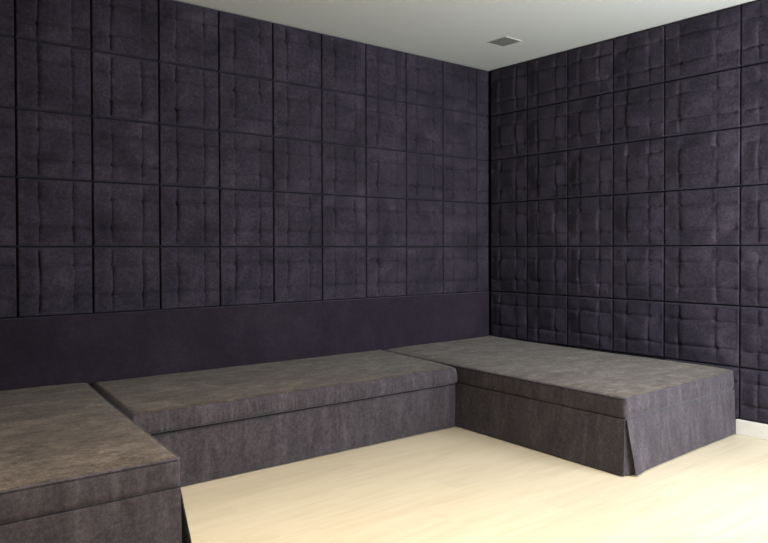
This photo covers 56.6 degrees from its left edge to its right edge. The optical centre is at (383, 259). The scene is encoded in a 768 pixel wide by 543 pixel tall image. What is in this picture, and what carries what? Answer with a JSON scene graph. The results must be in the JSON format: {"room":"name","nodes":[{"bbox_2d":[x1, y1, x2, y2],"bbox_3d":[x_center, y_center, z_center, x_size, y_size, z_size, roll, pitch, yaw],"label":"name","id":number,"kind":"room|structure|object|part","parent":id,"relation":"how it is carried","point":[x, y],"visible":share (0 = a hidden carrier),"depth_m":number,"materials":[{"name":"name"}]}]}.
{"room":"lounge","nodes":[
{"label":"lounge","id":0,"kind":"room"},
{"bbox_2d":[0,36,489,335],"bbox_3d":[-1.549,-0.234,4.277,6.450,2.706,0.100,-1,1,-39],"label":"wall","id":1,"kind":"structure","parent":0,"point":[4,36],"depth_m":4.62,"materials":[{"name":"paint"}]},
{"bbox_2d":[0,0,13,37],"bbox_3d":[-2.130,-1.380,3.693,0.387,0.382,0.061,-1,1,-39],"label":"panel","id":2,"kind":"object","parent":1,"relation":"attached to","point":[6,6],"visible":1,"depth_m":3.78,"materials":[{"name":"fabric"}]},
{"bbox_2d":[0,107,14,175],"bbox_3d":[-2.128,-0.624,3.703,0.387,0.360,0.061,-1,1,-39],"label":"panel","id":3,"kind":"object","parent":1,"relation":"attached to","point":[7,115],"visible":1,"depth_m":3.79,"materials":[{"name":"fabric"}]},
{"bbox_2d":[0,36,14,107],"bbox_3d":[-2.129,-0.996,3.698,0.387,0.368,0.062,-1,1,-39],"label":"panel","id":4,"kind":"object","parent":1,"relation":"attached to","point":[7,93],"visible":1,"depth_m":3.78,"materials":[{"name":"fabric"}]},
{"bbox_2d":[0,177,15,245],"bbox_3d":[-2.127,-0.252,3.708,0.387,0.366,0.063,-1,1,-39],"label":"panel","id":5,"kind":"object","parent":1,"relation":"attached to","point":[7,185],"visible":1,"depth_m":3.79,"materials":[{"name":"fabric"}]},
{"bbox_2d":[0,248,16,317],"bbox_3d":[-2.126,0.127,3.713,0.387,0.374,0.063,-1,1,-39],"label":"panel","id":6,"kind":"object","parent":1,"relation":"attached to","point":[8,303],"visible":1,"depth_m":3.80,"materials":[{"name":"fabric"}]},
{"bbox_2d":[14,0,89,49],"bbox_3d":[-1.823,-1.385,3.938,0.387,0.382,0.063,-1,1,-39],"label":"panel","id":7,"kind":"object","parent":1,"relation":"attached to","point":[66,23],"visible":0.99,"depth_m":3.92,"materials":[{"name":"fabric"}]},
{"bbox_2d":[14,39,90,115],"bbox_3d":[-1.823,-1.001,3.944,0.387,0.368,0.062,-1,1,-39],"label":"panel","id":8,"kind":"object","parent":1,"relation":"attached to","point":[47,77],"visible":1,"depth_m":3.92,"materials":[{"name":"fabric"}]},
{"bbox_2d":[15,109,90,180],"bbox_3d":[-1.822,-0.628,3.950,0.387,0.360,0.061,-1,1,-39],"label":"panel","id":9,"kind":"object","parent":1,"relation":"attached to","point":[47,145],"visible":1,"depth_m":3.92,"materials":[{"name":"fabric"}]},
{"bbox_2d":[15,178,91,245],"bbox_3d":[-1.821,-0.256,3.955,0.387,0.366,0.061,-1,1,-39],"label":"panel","id":10,"kind":"object","parent":1,"relation":"attached to","point":[48,212],"visible":0.98,"depth_m":3.93,"materials":[{"name":"fabric"}]},
{"bbox_2d":[16,248,91,316],"bbox_3d":[-1.820,0.123,3.959,0.387,0.374,0.063,-1,1,-39],"label":"panel","id":11,"kind":"object","parent":1,"relation":"attached to","point":[49,281],"visible":1,"depth_m":3.93,"materials":[{"name":"fabric"}]},
{"bbox_2d":[90,51,157,123],"bbox_3d":[-1.517,-1.005,4.191,0.387,0.368,0.061,-1,1,-39],"label":"panel","id":12,"kind":"object","parent":1,"relation":"attached to","point":[122,88],"visible":0.98,"depth_m":4.16,"materials":[{"name":"fabric"}]},
{"bbox_2d":[90,0,157,61],"bbox_3d":[-1.518,-1.389,4.185,0.387,0.382,0.062,-1,1,-39],"label":"panel","id":13,"kind":"object","parent":1,"relation":"attached to","point":[127,28],"visible":0.99,"depth_m":4.17,"materials":[{"name":"fabric"}]},
{"bbox_2d":[91,182,158,245],"bbox_3d":[-1.515,-0.260,4.200,0.387,0.366,0.063,-1,1,-39],"label":"panel","id":14,"kind":"object","parent":1,"relation":"attached to","point":[122,214],"visible":1,"depth_m":4.17,"materials":[{"name":"fabric"}]},
{"bbox_2d":[91,118,158,184],"bbox_3d":[-1.516,-0.632,4.195,0.387,0.360,0.063,-1,1,-39],"label":"panel","id":15,"kind":"object","parent":1,"relation":"attached to","point":[121,151],"visible":0.99,"depth_m":4.17,"materials":[{"name":"fabric"}]},
{"bbox_2d":[92,248,159,312],"bbox_3d":[-1.514,0.119,4.205,0.387,0.374,0.063,-1,1,-39],"label":"panel","id":16,"kind":"object","parent":1,"relation":"attached to","point":[123,279],"visible":0.99,"depth_m":4.18,"materials":[{"name":"fabric"}]},
{"bbox_2d":[157,62,217,129],"bbox_3d":[-1.211,-1.009,4.436,0.387,0.368,0.063,-1,1,-39],"label":"panel","id":17,"kind":"object","parent":1,"relation":"attached to","point":[187,96],"visible":0.99,"depth_m":4.41,"materials":[{"name":"fabric"}]},
{"bbox_2d":[157,0,217,71],"bbox_3d":[-1.212,-1.393,4.431,0.387,0.382,0.063,-1,1,-39],"label":"panel","id":18,"kind":"object","parent":1,"relation":"attached to","point":[187,33],"visible":0.98,"depth_m":4.40,"materials":[{"name":"fabric"}]},
{"bbox_2d":[158,125,218,187],"bbox_3d":[-1.210,-0.636,4.441,0.387,0.360,0.063,-1,1,-39],"label":"panel","id":19,"kind":"object","parent":1,"relation":"attached to","point":[187,156],"visible":1,"depth_m":4.41,"materials":[{"name":"fabric"}]},
{"bbox_2d":[159,247,218,308],"bbox_3d":[-1.208,0.115,4.452,0.387,0.374,0.063,-1,1,-39],"label":"panel","id":20,"kind":"object","parent":1,"relation":"attached to","point":[188,277],"visible":0.98,"depth_m":4.42,"materials":[{"name":"fabric"}]},
{"bbox_2d":[159,186,218,245],"bbox_3d":[-1.209,-0.264,4.446,0.387,0.366,0.063,-1,1,-39],"label":"panel","id":21,"kind":"object","parent":1,"relation":"attached to","point":[187,216],"visible":0.98,"depth_m":4.42,"materials":[{"name":"fabric"}]},
{"bbox_2d":[216,11,271,79],"bbox_3d":[-0.906,-1.397,4.677,0.387,0.382,0.063,-1,1,-39],"label":"panel","id":22,"kind":"object","parent":1,"relation":"attached to","point":[244,43],"visible":0.99,"depth_m":4.65,"materials":[{"name":"fabric"}]},
{"bbox_2d":[0,292,488,390],"bbox_3d":[-0.848,0.706,4.758,4.467,0.804,0.043,-1,1,-39],"label":"board","id":23,"kind":"object","parent":1,"relation":"attached to","point":[90,349],"visible":0.44,"depth_m":4.55,"materials":[{"name":"fabric"}]},
{"bbox_2d":[217,72,271,135],"bbox_3d":[-0.906,-1.013,4.683,0.387,0.368,0.061,-1,1,-39],"label":"panel","id":24,"kind":"object","parent":1,"relation":"attached to","point":[244,103],"visible":1,"depth_m":4.65,"materials":[{"name":"fabric"}]},
{"bbox_2d":[217,247,272,305],"bbox_3d":[-0.902,0.110,4.698,0.387,0.374,0.063,-1,1,-39],"label":"panel","id":25,"kind":"object","parent":1,"relation":"attached to","point":[245,273],"visible":0.98,"depth_m":4.67,"materials":[{"name":"fabric"}]},
{"bbox_2d":[217,132,272,190],"bbox_3d":[-0.904,-0.640,4.688,0.387,0.360,0.063,-1,1,-39],"label":"panel","id":26,"kind":"object","parent":1,"relation":"attached to","point":[245,161],"visible":1,"depth_m":4.66,"materials":[{"name":"fabric"}]},
{"bbox_2d":[219,189,272,245],"bbox_3d":[-0.904,-0.269,4.693,0.387,0.366,0.061,-1,1,-39],"label":"panel","id":27,"kind":"object","parent":1,"relation":"attached to","point":[245,217],"visible":1,"depth_m":4.67,"materials":[{"name":"fabric"}]},
{"bbox_2d":[270,23,320,88],"bbox_3d":[-0.600,-1.401,4.923,0.387,0.382,0.063,-1,1,-39],"label":"panel","id":28,"kind":"object","parent":1,"relation":"attached to","point":[296,53],"visible":1,"depth_m":4.89,"materials":[{"name":"fabric"}]},
{"bbox_2d":[271,137,320,193],"bbox_3d":[-0.598,-0.644,4.934,0.387,0.360,0.062,-1,1,-39],"label":"panel","id":29,"kind":"object","parent":1,"relation":"attached to","point":[296,163],"visible":1,"depth_m":4.90,"materials":[{"name":"fabric"}]},
{"bbox_2d":[271,81,320,141],"bbox_3d":[-0.599,-1.017,4.929,0.387,0.368,0.062,-1,1,-39],"label":"panel","id":30,"kind":"object","parent":1,"relation":"attached to","point":[296,109],"visible":0.99,"depth_m":4.90,"materials":[{"name":"fabric"}]},
{"bbox_2d":[271,247,321,302],"bbox_3d":[-0.596,0.106,4.944,0.387,0.374,0.063,-1,1,-39],"label":"panel","id":31,"kind":"object","parent":1,"relation":"attached to","point":[297,271],"visible":1,"depth_m":4.92,"materials":[{"name":"fabric"}]},
{"bbox_2d":[273,192,321,245],"bbox_3d":[-0.597,-0.273,4.939,0.387,0.366,0.063,-1,1,-39],"label":"panel","id":32,"kind":"object","parent":1,"relation":"attached to","point":[297,221],"visible":0.99,"depth_m":4.91,"materials":[{"name":"fabric"}]},
{"bbox_2d":[319,89,364,145],"bbox_3d":[-0.293,-1.021,5.175,0.387,0.368,0.063,-1,1,-39],"label":"panel","id":33,"kind":"object","parent":1,"relation":"attached to","point":[342,114],"visible":0.98,"depth_m":5.14,"materials":[{"name":"fabric"}]},
{"bbox_2d":[319,34,364,95],"bbox_3d":[-0.294,-1.405,5.170,0.387,0.382,0.063,-1,1,-39],"label":"panel","id":34,"kind":"object","parent":1,"relation":"attached to","point":[342,60],"visible":0.99,"depth_m":5.14,"materials":[{"name":"fabric"}]},
{"bbox_2d":[319,247,365,299],"bbox_3d":[-0.291,0.102,5.191,0.387,0.374,0.061,-1,1,-39],"label":"panel","id":35,"kind":"object","parent":1,"relation":"attached to","point":[343,268],"visible":0.99,"depth_m":5.16,"materials":[{"name":"fabric"}]},
{"bbox_2d":[319,143,365,195],"bbox_3d":[-0.293,-0.649,5.181,0.387,0.360,0.060,-1,1,-39],"label":"panel","id":36,"kind":"object","parent":1,"relation":"attached to","point":[342,166],"visible":1,"depth_m":5.15,"materials":[{"name":"fabric"}]},
{"bbox_2d":[321,195,365,245],"bbox_3d":[-0.292,-0.277,5.186,0.387,0.366,0.062,-1,1,-39],"label":"panel","id":37,"kind":"object","parent":1,"relation":"attached to","point":[343,218],"visible":1,"depth_m":5.16,"materials":[{"name":"fabric"}]},
{"bbox_2d":[363,247,405,296],"bbox_3d":[0.015,0.098,5.437,0.387,0.374,0.063,-1,1,-39],"label":"panel","id":38,"kind":"object","parent":1,"relation":"attached to","point":[385,266],"visible":0.98,"depth_m":5.41,"materials":[{"name":"fabric"}]},
{"bbox_2d":[363,97,405,150],"bbox_3d":[0.013,-1.026,5.421,0.387,0.368,0.063,-1,1,-39],"label":"panel","id":39,"kind":"object","parent":1,"relation":"attached to","point":[385,120],"visible":1,"depth_m":5.39,"materials":[{"name":"fabric"}]},
{"bbox_2d":[363,44,405,102],"bbox_3d":[0.011,-1.409,5.417,0.387,0.382,0.061,-1,1,-39],"label":"panel","id":40,"kind":"object","parent":1,"relation":"attached to","point":[385,70],"visible":0.98,"depth_m":5.39,"materials":[{"name":"fabric"}]},
{"bbox_2d":[365,197,405,245],"bbox_3d":[0.014,-0.281,5.432,0.387,0.366,0.061,-1,1,-39],"label":"panel","id":41,"kind":"object","parent":1,"relation":"attached to","point":[385,217],"visible":0.98,"depth_m":5.40,"materials":[{"name":"fabric"}]},
{"bbox_2d":[365,148,405,197],"bbox_3d":[0.013,-0.653,5.427,0.387,0.360,0.061,-1,1,-39],"label":"panel","id":42,"kind":"object","parent":1,"relation":"attached to","point":[385,170],"visible":1,"depth_m":5.40,"materials":[{"name":"fabric"}]},
{"bbox_2d":[403,53,441,108],"bbox_3d":[0.318,-1.414,5.662,0.387,0.382,0.063,-1,1,-39],"label":"panel","id":43,"kind":"object","parent":1,"relation":"attached to","point":[423,87],"visible":0.98,"depth_m":5.63,"materials":[{"name":"fabric"}]},
{"bbox_2d":[403,247,442,294],"bbox_3d":[0.321,0.094,5.683,0.387,0.374,0.062,-1,1,-39],"label":"panel","id":44,"kind":"object","parent":1,"relation":"attached to","point":[424,265],"visible":0.98,"depth_m":5.66,"materials":[{"name":"fabric"}]},
{"bbox_2d":[404,103,442,154],"bbox_3d":[0.319,-1.030,5.668,0.387,0.368,0.063,-1,1,-39],"label":"panel","id":45,"kind":"object","parent":1,"relation":"attached to","point":[423,124],"visible":0.97,"depth_m":5.64,"materials":[{"name":"fabric"}]},
{"bbox_2d":[405,152,442,199],"bbox_3d":[0.319,-0.657,5.673,0.387,0.360,0.062,-1,1,-39],"label":"panel","id":46,"kind":"object","parent":1,"relation":"attached to","point":[424,172],"visible":1,"depth_m":5.64,"materials":[{"name":"fabric"}]},
{"bbox_2d":[406,200,442,245],"bbox_3d":[0.320,-0.285,5.678,0.387,0.366,0.062,-1,1,-39],"label":"panel","id":47,"kind":"object","parent":1,"relation":"attached to","point":[424,219],"visible":1,"depth_m":5.65,"materials":[{"name":"fabric"}]},
{"bbox_2d":[440,247,475,292],"bbox_3d":[0.627,0.090,5.929,0.387,0.374,0.062,-1,1,-39],"label":"panel","id":48,"kind":"object","parent":1,"relation":"attached to","point":[459,263],"visible":0.98,"depth_m":5.90,"materials":[{"name":"fabric"}]},
{"bbox_2d":[440,61,475,113],"bbox_3d":[0.622,-1.418,5.910,0.387,0.382,0.060,-1,1,-39],"label":"panel","id":49,"kind":"object","parent":1,"relation":"attached to","point":[458,81],"visible":0.98,"depth_m":5.88,"materials":[{"name":"fabric"}]},
{"bbox_2d":[441,156,475,201],"bbox_3d":[0.625,-0.661,5.919,0.387,0.360,0.062,-1,1,-39],"label":"panel","id":50,"kind":"object","parent":1,"relation":"attached to","point":[459,174],"visible":0.98,"depth_m":5.89,"materials":[{"name":"fabric"}]},
{"bbox_2d":[441,110,475,158],"bbox_3d":[0.624,-1.034,5.914,0.387,0.368,0.063,-1,1,-39],"label":"panel","id":51,"kind":"object","parent":1,"relation":"attached to","point":[458,128],"visible":0.99,"depth_m":5.88,"materials":[{"name":"fabric"}]},
{"bbox_2d":[442,202,475,245],"bbox_3d":[0.626,-0.289,5.925,0.387,0.366,0.061,-1,1,-39],"label":"panel","id":52,"kind":"object","parent":1,"relation":"attached to","point":[459,219],"visible":0.96,"depth_m":5.89,"materials":[{"name":"fabric"}]},
{"bbox_2d":[474,247,487,290],"bbox_3d":[0.837,0.087,6.099,0.142,0.374,0.061,-1,1,-39],"label":"panel","id":53,"kind":"object","parent":1,"relation":"attached to","point":[481,252],"visible":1,"depth_m":6.07,"materials":[{"name":"fabric"}]},
{"bbox_2d":[474,115,487,159],"bbox_3d":[0.834,-1.037,6.084,0.142,0.368,0.061,-1,1,-39],"label":"panel","id":54,"kind":"object","parent":1,"relation":"attached to","point":[481,121],"visible":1,"depth_m":6.05,"materials":[{"name":"fabric"}]},
{"bbox_2d":[474,69,487,115],"bbox_3d":[0.833,-1.421,6.079,0.142,0.382,0.061,-1,1,-39],"label":"panel","id":55,"kind":"object","parent":1,"relation":"attached to","point":[481,75],"visible":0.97,"depth_m":6.05,"materials":[{"name":"fabric"}]},
{"bbox_2d":[476,203,487,245],"bbox_3d":[0.836,-0.292,6.094,0.142,0.366,0.061,-1,1,-39],"label":"panel","id":56,"kind":"object","parent":1,"relation":"attached to","point":[481,209],"visible":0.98,"depth_m":6.06,"materials":[{"name":"fabric"}]},
{"bbox_2d":[476,160,487,202],"bbox_3d":[0.836,-0.664,6.088,0.142,0.360,0.063,-1,1,-39],"label":"panel","id":57,"kind":"object","parent":1,"relation":"attached to","point":[481,166],"visible":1,"depth_m":6.06,"materials":[{"name":"fabric"}]},
{"bbox_2d":[174,0,758,71],"bbox_3d":[-0.032,-1.615,2.369,6.450,0.100,4.950,-1,1,-39],"label":"ceiling","id":58,"kind":"structure","parent":0,"point":[458,32],"depth_m":4.79,"materials":[{"name":"paint"}]},
{"bbox_2d":[487,36,521,46],"bbox_3d":[0.888,-1.603,5.269,0.178,0.010,0.190,-1,1,-39],"label":"ceiling vent","id":59,"kind":"object","parent":58,"relation":"in","point":[504,41],"visible":1,"depth_m":5.26,"materials":[{"name":"metal"}]},
{"bbox_2d":[180,426,767,542],"bbox_3d":[-0.025,1.190,2.408,6.450,0.100,4.950,-1,1,-39],"label":"floor","id":60,"kind":"structure","parent":0,"point":[455,484],"depth_m":3.35,"materials":[{"name":"beige wood"}]},
{"bbox_2d":[0,383,191,542],"bbox_3d":[-1.723,0.920,2.940,1.455,0.436,1.676,-1,1,-39],"label":"daybed","id":61,"kind":"object","parent":60,"relation":"on","point":[75,468],"visible":1,"depth_m":2.59,"materials":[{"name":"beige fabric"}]},
{"bbox_3d":[-1.266,1.000,2.262,1.297,0.280,0.021,-1,1,-38],"label":"skirt panel","id":62,"kind":"part","parent":61,"relation":"part of","materials":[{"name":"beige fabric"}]},
{"bbox_3d":[-1.196,0.985,3.367,0.061,0.280,1.636,-1,1,-34],"label":"skirt panel","id":63,"kind":"part","parent":61,"relation":"part of","materials":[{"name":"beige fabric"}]},
{"bbox_2d":[92,350,456,485],"bbox_3d":[-0.604,0.903,4.361,2.186,0.423,0.880,-1,1,-39],"label":"seat","id":64,"kind":"object","parent":60,"relation":"on","point":[227,421],"visible":0.88,"depth_m":4.01,"materials":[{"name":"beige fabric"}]},
{"bbox_2d":[92,350,456,433],"bbox_3d":[-0.605,0.759,4.359,2.186,0.134,0.877,-1,1,-39],"label":"seat cushion","id":65,"kind":"object","parent":64,"relation":"on","point":[185,402],"depth_m":4.06,"materials":[{"name":"grey fabric"}]},
{"bbox_2d":[385,336,735,476],"bbox_3d":[1.081,0.886,4.875,1.306,0.434,2.176,-1,1,-39],"label":"daybed","id":66,"kind":"object","parent":60,"relation":"on","point":[619,414],"visible":0.92,"depth_m":4.23,"materials":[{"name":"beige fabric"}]},
{"bbox_3d":[0.628,0.966,4.534,0.050,0.278,2.128,-1,1,-36],"label":"skirt panel","id":67,"kind":"part","parent":66,"relation":"part of","materials":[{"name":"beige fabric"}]},
{"bbox_3d":[1.080,0.745,4.910,1.258,0.152,2.115,-1,1,-39],"label":"seat","id":68,"kind":"part","parent":66,"relation":"part of","materials":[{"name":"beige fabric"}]},
{"bbox_3d":[1.734,0.968,4.095,1.255,0.276,0.063,-1,1,-42],"label":"skirt panel","id":69,"kind":"part","parent":66,"relation":"part of","materials":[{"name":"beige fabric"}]},
{"bbox_2d":[489,62,767,421],"bbox_3d":[2.476,-0.246,4.341,0.100,2.706,4.850,-1,1,-39],"label":"wall","id":70,"kind":"structure","parent":0,"point":[490,115],"depth_m":5.40,"materials":[{"name":"paint"}]},
{"bbox_2d":[491,202,526,245],"bbox_3d":[1.049,-0.291,5.983,0.062,0.366,0.393,-1,1,-39],"label":"panel","id":71,"kind":"object","parent":70,"relation":"attached to","point":[508,220],"visible":0.99,"depth_m":5.95,"materials":[{"name":"fabric"}]},
{"bbox_2d":[491,292,527,339],"bbox_3d":[1.050,0.473,5.993,0.063,0.379,0.393,-1,1,-39],"label":"panel","id":72,"kind":"object","parent":70,"relation":"attached to","point":[508,310],"visible":1,"depth_m":5.96,"materials":[{"name":"fabric"}]},
{"bbox_2d":[491,247,527,292],"bbox_3d":[1.050,0.088,5.989,0.061,0.374,0.393,-1,1,-39],"label":"panel","id":73,"kind":"object","parent":70,"relation":"attached to","point":[508,264],"visible":1,"depth_m":5.96,"materials":[{"name":"fabric"}]},
{"bbox_2d":[491,156,527,202],"bbox_3d":[1.048,-0.663,5.978,0.063,0.360,0.393,-1,1,-39],"label":"panel","id":74,"kind":"object","parent":70,"relation":"attached to","point":[508,176],"visible":1,"depth_m":5.95,"materials":[{"name":"fabric"}]},
{"bbox_2d":[491,110,527,159],"bbox_3d":[1.047,-1.036,5.973,0.063,0.368,0.393,-1,1,-39],"label":"panel","id":75,"kind":"object","parent":70,"relation":"attached to","point":[508,131],"visible":1,"depth_m":5.94,"materials":[{"name":"fabric"}]},
{"bbox_2d":[491,62,528,115],"bbox_3d":[1.046,-1.420,5.968,0.062,0.382,0.393,-1,1,-39],"label":"panel","id":76,"kind":"object","parent":70,"relation":"attached to","point":[508,84],"visible":1,"depth_m":5.94,"materials":[{"name":"fabric"}]},
{"bbox_2d":[527,247,567,294],"bbox_3d":[1.301,0.091,5.677,0.062,0.374,0.394,-1,1,-39],"label":"panel","id":77,"kind":"object","parent":70,"relation":"attached to","point":[547,267],"visible":1,"depth_m":5.65,"materials":[{"name":"fabric"}]},
{"bbox_2d":[527,199,567,245],"bbox_3d":[1.299,-0.288,5.672,0.063,0.366,0.394,-1,1,-39],"label":"panel","id":78,"kind":"object","parent":70,"relation":"attached to","point":[547,220],"visible":1,"depth_m":5.64,"materials":[{"name":"fabric"}]},
{"bbox_2d":[527,294,569,344],"bbox_3d":[1.301,0.477,5.682,0.063,0.379,0.394,-1,1,-39],"label":"panel","id":79,"kind":"object","parent":70,"relation":"attached to","point":[547,315],"visible":1,"depth_m":5.65,"materials":[{"name":"fabric"}]},
{"bbox_2d":[527,151,569,199],"bbox_3d":[1.298,-0.659,5.667,0.062,0.360,0.394,-1,1,-39],"label":"panel","id":80,"kind":"object","parent":70,"relation":"attached to","point":[547,174],"visible":1,"depth_m":5.64,"materials":[{"name":"fabric"}]},
{"bbox_2d":[527,102,569,154],"bbox_3d":[1.298,-1.032,5.662,0.061,0.368,0.394,-1,1,-39],"label":"panel","id":81,"kind":"object","parent":70,"relation":"attached to","point":[547,126],"visible":0.98,"depth_m":5.63,"materials":[{"name":"fabric"}]},
{"bbox_2d":[527,51,569,108],"bbox_3d":[1.296,-1.416,5.656,0.062,0.382,0.394,-1,1,-39],"label":"panel","id":82,"kind":"object","parent":70,"relation":"attached to","point":[547,77],"visible":1,"depth_m":5.63,"materials":[{"name":"fabric"}]},
{"bbox_2d":[568,296,613,350],"bbox_3d":[1.553,0.481,5.371,0.061,0.379,0.394,-1,1,-39],"label":"panel","id":83,"kind":"object","parent":70,"relation":"attached to","point":[590,320],"visible":1,"depth_m":5.34,"materials":[{"name":"fabric"}]},
{"bbox_2d":[568,247,613,297],"bbox_3d":[1.551,0.095,5.365,0.063,0.374,0.394,-1,1,-39],"label":"panel","id":84,"kind":"object","parent":70,"relation":"attached to","point":[590,269],"visible":1,"depth_m":5.33,"materials":[{"name":"fabric"}]},
{"bbox_2d":[568,145,613,196],"bbox_3d":[1.550,-0.656,5.356,0.061,0.360,0.394,-1,1,-39],"label":"panel","id":85,"kind":"object","parent":70,"relation":"attached to","point":[590,170],"visible":1,"depth_m":5.32,"materials":[{"name":"fabric"}]},
{"bbox_2d":[568,39,614,100],"bbox_3d":[1.547,-1.412,5.345,0.063,0.382,0.394,-1,1,-39],"label":"panel","id":86,"kind":"object","parent":70,"relation":"attached to","point":[590,67],"visible":1,"depth_m":5.32,"materials":[{"name":"fabric"}]},
{"bbox_2d":[568,196,615,245],"bbox_3d":[1.550,-0.284,5.360,0.063,0.366,0.394,-1,1,-39],"label":"panel","id":87,"kind":"object","parent":70,"relation":"attached to","point":[590,219],"visible":1,"depth_m":5.33,"materials":[{"name":"fabric"}]},
{"bbox_2d":[568,93,615,149],"bbox_3d":[1.548,-1.028,5.350,0.062,0.368,0.394,-1,1,-39],"label":"panel","id":88,"kind":"object","parent":70,"relation":"attached to","point":[590,120],"visible":0.98,"depth_m":5.32,"materials":[{"name":"fabric"}]},
{"bbox_2d":[495,336,737,418],"bbox_3d":[1.589,0.886,5.345,0.043,0.420,2.094,-1,1,-39],"label":"trim","id":89,"kind":"structure","parent":70,"relation":"attached to","point":[607,351],"depth_m":5.29,"materials":[{"name":"fabric"}]},
{"bbox_2d":[613,299,665,356],"bbox_3d":[1.803,0.484,5.059,0.063,0.379,0.394,-1,1,-39],"label":"panel","id":90,"kind":"object","parent":70,"relation":"attached to","point":[638,326],"visible":1,"depth_m":5.03,"materials":[{"name":"fabric"}]},
{"bbox_2d":[614,192,664,245],"bbox_3d":[1.801,-0.280,5.049,0.063,0.366,0.394,-1,1,-39],"label":"panel","id":91,"kind":"object","parent":70,"relation":"attached to","point":[639,219],"visible":0.99,"depth_m":5.01,"materials":[{"name":"fabric"}]},
{"bbox_2d":[613,246,666,300],"bbox_3d":[1.802,0.099,5.054,0.062,0.374,0.394,-1,1,-39],"label":"panel","id":92,"kind":"object","parent":70,"relation":"attached to","point":[638,272],"visible":1,"depth_m":5.02,"materials":[{"name":"fabric"}]},
{"bbox_2d":[614,138,666,193],"bbox_3d":[1.800,-0.652,5.044,0.063,0.360,0.394,-1,1,-39],"label":"panel","id":93,"kind":"object","parent":70,"relation":"attached to","point":[639,167],"visible":1,"depth_m":5.01,"materials":[{"name":"fabric"}]},
{"bbox_2d":[614,83,666,143],"bbox_3d":[1.799,-1.025,5.038,0.063,0.368,0.394,-1,1,-39],"label":"panel","id":94,"kind":"object","parent":70,"relation":"attached to","point":[639,113],"visible":1,"depth_m":5.01,"materials":[{"name":"fabric"}]},
{"bbox_2d":[614,26,666,91],"bbox_3d":[1.798,-1.409,5.034,0.062,0.382,0.394,-1,1,-39],"label":"panel","id":95,"kind":"object","parent":70,"relation":"attached to","point":[639,58],"visible":1,"depth_m":5.00,"materials":[{"name":"fabric"}]},
{"bbox_2d":[665,358,740,417],"bbox_3d":[2.089,0.845,4.709,0.063,0.316,0.505,-1,1,-39],"label":"panel","id":96,"kind":"object","parent":70,"relation":"attached to","point":[736,370],"visible":0.19,"depth_m":4.52,"materials":[{"name":"fabric"}]},
{"bbox_2d":[665,302,740,365],"bbox_3d":[2.088,0.488,4.704,0.063,0.379,0.505,-1,1,-39],"label":"panel","id":97,"kind":"object","parent":70,"relation":"attached to","point":[693,332],"visible":0.99,"depth_m":4.67,"materials":[{"name":"fabric"}]},
{"bbox_2d":[665,246,740,304],"bbox_3d":[2.088,0.103,4.700,0.061,0.374,0.505,-1,1,-39],"label":"panel","id":98,"kind":"object","parent":70,"relation":"attached to","point":[696,274],"visible":0.99,"depth_m":4.67,"materials":[{"name":"fabric"}]},
{"bbox_2d":[665,187,741,244],"bbox_3d":[2.087,-0.276,4.694,0.063,0.366,0.505,-1,1,-39],"label":"panel","id":99,"kind":"object","parent":70,"relation":"attached to","point":[704,216],"visible":1,"depth_m":4.66,"materials":[{"name":"fabric"}]},
{"bbox_2d":[665,128,741,190],"bbox_3d":[2.086,-0.648,4.689,0.063,0.360,0.505,-1,1,-39],"label":"panel","id":100,"kind":"object","parent":70,"relation":"attached to","point":[709,159],"visible":1,"depth_m":4.66,"materials":[{"name":"fabric"}]},
{"bbox_2d":[665,68,742,136],"bbox_3d":[2.085,-1.021,4.684,0.063,0.368,0.505,-1,1,-39],"label":"panel","id":101,"kind":"object","parent":70,"relation":"attached to","point":[709,102],"visible":1,"depth_m":4.65,"materials":[{"name":"fabric"}]},
{"bbox_2d":[665,6,742,81],"bbox_3d":[2.084,-1.405,4.678,0.063,0.382,0.505,-1,1,-39],"label":"panel","id":102,"kind":"object","parent":70,"relation":"attached to","point":[710,43],"visible":1,"depth_m":4.64,"materials":[{"name":"fabric"}]},
{"bbox_2d":[736,418,767,439],"bbox_3d":[2.793,1.066,3.845,0.056,0.094,1.752,-1,1,-39],"label":"baseboard","id":103,"kind":"structure","parent":70,"relation":"attached to","point":[745,427],"depth_m":4.43,"materials":[{"name":"paint"}]},
{"bbox_2d":[740,368,767,422],"bbox_3d":[2.377,0.849,4.353,0.062,0.316,0.398,-1,1,-39],"label":"panel","id":104,"kind":"object","parent":70,"relation":"attached to","point":[753,382],"visible":1,"depth_m":4.42,"materials":[{"name":"fabric"}]},
{"bbox_2d":[740,307,767,369],"bbox_3d":[2.375,0.492,4.348,0.063,0.379,0.398,-1,1,-39],"label":"panel","id":105,"kind":"object","parent":70,"relation":"attached to","point":[753,320],"visible":1,"depth_m":4.42,"materials":[{"name":"fabric"}]},
{"bbox_2d":[740,246,767,306],"bbox_3d":[2.375,0.107,4.343,0.062,0.374,0.398,-1,1,-39],"label":"panel","id":106,"kind":"object","parent":70,"relation":"attached to","point":[754,259],"visible":1,"depth_m":4.42,"materials":[{"name":"fabric"}]},
{"bbox_2d":[741,185,767,244],"bbox_3d":[2.373,-0.272,4.338,0.063,0.366,0.398,-1,1,-39],"label":"panel","id":107,"kind":"object","parent":70,"relation":"attached to","point":[754,199],"visible":1,"depth_m":4.41,"materials":[{"name":"fabric"}]},
{"bbox_2d":[741,125,767,184],"bbox_3d":[2.373,-0.644,4.332,0.063,0.360,0.398,-1,1,-39],"label":"panel","id":108,"kind":"object","parent":70,"relation":"attached to","point":[754,140],"visible":1,"depth_m":4.41,"materials":[{"name":"fabric"}]},
{"bbox_2d":[741,63,767,126],"bbox_3d":[2.372,-1.017,4.327,0.063,0.368,0.398,-1,1,-39],"label":"panel","id":109,"kind":"object","parent":70,"relation":"attached to","point":[754,79],"visible":1,"depth_m":4.40,"materials":[{"name":"fabric"}]},
{"bbox_2d":[741,0,767,66],"bbox_3d":[2.371,-1.401,4.322,0.063,0.382,0.398,-1,1,-39],"label":"panel","id":110,"kind":"object","parent":70,"relation":"attached to","point":[754,14],"visible":1,"depth_m":4.40,"materials":[{"name":"fabric"}]}
]}

